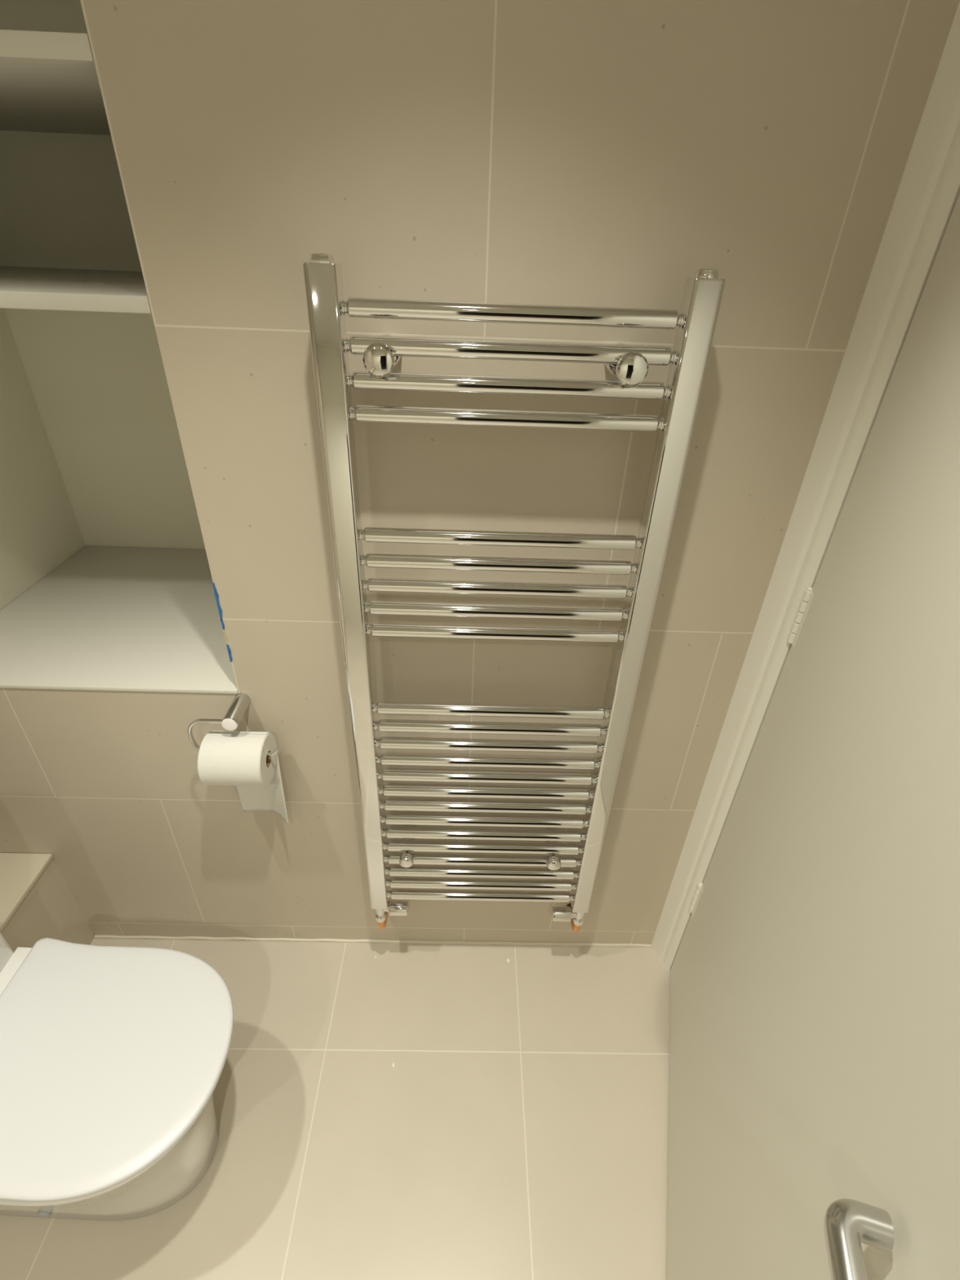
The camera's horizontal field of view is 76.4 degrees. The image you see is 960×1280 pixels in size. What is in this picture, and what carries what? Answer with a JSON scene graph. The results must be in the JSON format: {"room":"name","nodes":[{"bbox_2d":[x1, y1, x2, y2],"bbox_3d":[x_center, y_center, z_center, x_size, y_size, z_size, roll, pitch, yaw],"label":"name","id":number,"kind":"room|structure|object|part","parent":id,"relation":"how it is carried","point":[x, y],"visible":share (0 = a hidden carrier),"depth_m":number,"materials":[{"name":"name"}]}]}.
{"room":"bathroom","nodes":[
{"label":"bathroom","id":0,"kind":"room"},
{"bbox_2d":[0,0,205,610],"bbox_3d":[-0.759,-0.645,1.131,0.745,1.420,0.615,2,33,-1],"label":"wall","id":1,"kind":"structure","parent":0,"point":[91,454],"depth_m":1.43,"materials":[{"name":"white paint"}]},
{"bbox_2d":[0,29,111,135],"bbox_3d":[-0.749,-0.842,0.940,0.624,0.023,0.628,2,33,-1],"label":"shelf","id":2,"kind":"object","parent":1,"relation":"attached to","point":[49,82],"visible":0.5,"depth_m":0.81,"materials":[{"name":"white"}]},
{"bbox_2d":[0,266,151,313],"bbox_3d":[-0.758,-0.629,1.077,0.624,0.021,0.628,2,33,-1],"label":"shelf","id":3,"kind":"object","parent":1,"relation":"attached to","point":[20,287],"visible":0.52,"depth_m":0.86,"materials":[{"name":"white"}]},
{"bbox_2d":[0,546,238,693],"bbox_3d":[-0.780,-0.079,1.431,0.624,0.009,0.632,2,33,-1],"label":"shelf","id":4,"kind":"object","parent":1,"relation":"attached to","point":[106,618],"visible":0.69,"depth_m":1.34,"materials":[{"name":"white"}]},
{"bbox_2d":[0,937,671,1279],"bbox_3d":[0.165,1.535,0.595,2.865,0.075,2.565,2,33,-1],"label":"floor","id":5,"kind":"structure","parent":0,"point":[517,1129],"depth_m":1.29,"materials":[{"name":"tile"}]},
{"bbox_2d":[0,931,233,1221],"bbox_3d":[-0.799,0.686,1.020,0.748,0.826,0.390,2,33,-1],"label":"toilet","id":6,"kind":"object","parent":5,"relation":"on","point":[113,1059],"visible":1,"depth_m":1.02,"materials":[{"name":"white ceramic"}]},
{"bbox_2d":[0,0,959,944],"bbox_3d":[-0.285,-0.195,1.021,1.890,2.340,0.060,2,33,-1],"label":"wall","id":7,"kind":"structure","parent":0,"point":[576,153],"depth_m":0.85,"materials":[{"name":"tile"}]},
{"bbox_2d":[0,858,94,951],"bbox_3d":[-1.098,1.318,0.485,0.174,0.324,2.475,2,33,-1],"label":"wall ledge","id":8,"kind":"object","parent":7,"relation":"attached to","point":[50,909],"visible":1,"depth_m":1.43,"materials":[{"name":"tile"}]},
{"bbox_2d":[0,853,53,932],"bbox_3d":[-1.090,1.175,0.393,0.178,0.014,2.474,2,33,-1],"label":"trim ledge","id":9,"kind":"object","parent":8,"relation":"on","point":[19,872],"visible":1,"depth_m":1.38,"materials":[{"name":"beige tile"}]},
{"bbox_2d":[212,582,224,629],"bbox_3d":[-0.458,-0.059,1.072,0.006,0.094,0.001,2,33,-1],"label":"scrap","id":10,"kind":"object","parent":7,"relation":"attached to","point":[216,595],"visible":1,"depth_m":1.07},
{"bbox_2d":[222,630,227,642],"bbox_3d":[-0.461,-0.007,1.105,0.004,0.027,0.001,2,33,-1],"label":"scrap","id":11,"kind":"object","parent":7,"relation":"attached to","point":[224,633],"visible":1,"depth_m":1.11,"materials":[{"name":"beige"}]},
{"bbox_2d":[226,644,232,662],"bbox_3d":[-0.462,0.025,1.125,0.005,0.038,0.001,2,33,-1],"label":"scrap","id":12,"kind":"object","parent":7,"relation":"attached to","point":[228,646],"visible":1,"depth_m":1.12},
{"bbox_2d":[187,693,278,756],"bbox_3d":[-0.465,0.162,1.168,0.164,0.093,0.079,2,33,-1],"label":"toilet roll holder","id":13,"kind":"object","parent":7,"relation":"attached to","point":[231,720],"visible":0.73,"depth_m":1.13,"materials":[{"name":"silver metal"}]},
{"bbox_2d":[197,730,288,826],"bbox_3d":[-0.463,0.293,1.215,0.120,0.264,0.108,2,33,-1],"label":"toilet roll","id":14,"kind":"object","parent":13,"relation":"on","point":[240,759],"visible":0.98,"depth_m":1.14,"materials":[{"name":"white paper"}]},
{"bbox_2d":[93,934,651,947],"bbox_3d":[-0.278,0.804,1.628,1.482,0.012,0.009,2,33,-1],"label":"trim","id":15,"kind":"structure","parent":7,"relation":"attached to","point":[415,941],"depth_m":1.62,"materials":[{"name":"beige tile"}]},
{"bbox_2d":[302,253,725,932],"bbox_3d":[0.019,0.122,1.130,0.508,1.402,0.102,2,33,-1],"label":"towel radiator","id":16,"kind":"object","parent":7,"relation":"attached to","point":[695,322],"visible":1,"depth_m":0.96,"materials":[{"name":"silver metal"}]},
{"bbox_3d":[-0.212,0.078,1.079,0.040,1.270,0.040,2,33,-1],"label":"post","id":17,"kind":"part","parent":16,"relation":"part of","materials":[{"name":"silver metal"}]},
{"bbox_3d":[0.255,0.091,1.089,0.040,1.270,0.040,2,33,-1],"label":"post","id":18,"kind":"part","parent":16,"relation":"part of","materials":[{"name":"silver metal"}]},
{"bbox_2d":[651,1,959,969],"bbox_3d":[0.538,-0.013,1.067,0.082,2.040,0.066,2,33,-1],"label":"trim","id":19,"kind":"structure","parent":7,"relation":"attached to","point":[928,192],"depth_m":0.88,"materials":[{"name":"white paint"}]},
{"bbox_2d":[666,192,959,1279],"bbox_3d":[0.428,0.230,0.688,0.100,2.018,0.861,12,34,15],"label":"door","id":20,"kind":"structure","parent":19,"relation":"attached to","point":[814,1107],"depth_m":0.69,"materials":[{"name":"paint"}]},
{"bbox_3d":[0.288,0.479,0.447,0.056,0.025,0.107,10,34,12],"label":"handle","id":21,"kind":"part","parent":20,"relation":"part of","materials":[{"name":"silver metal"}]}
]}

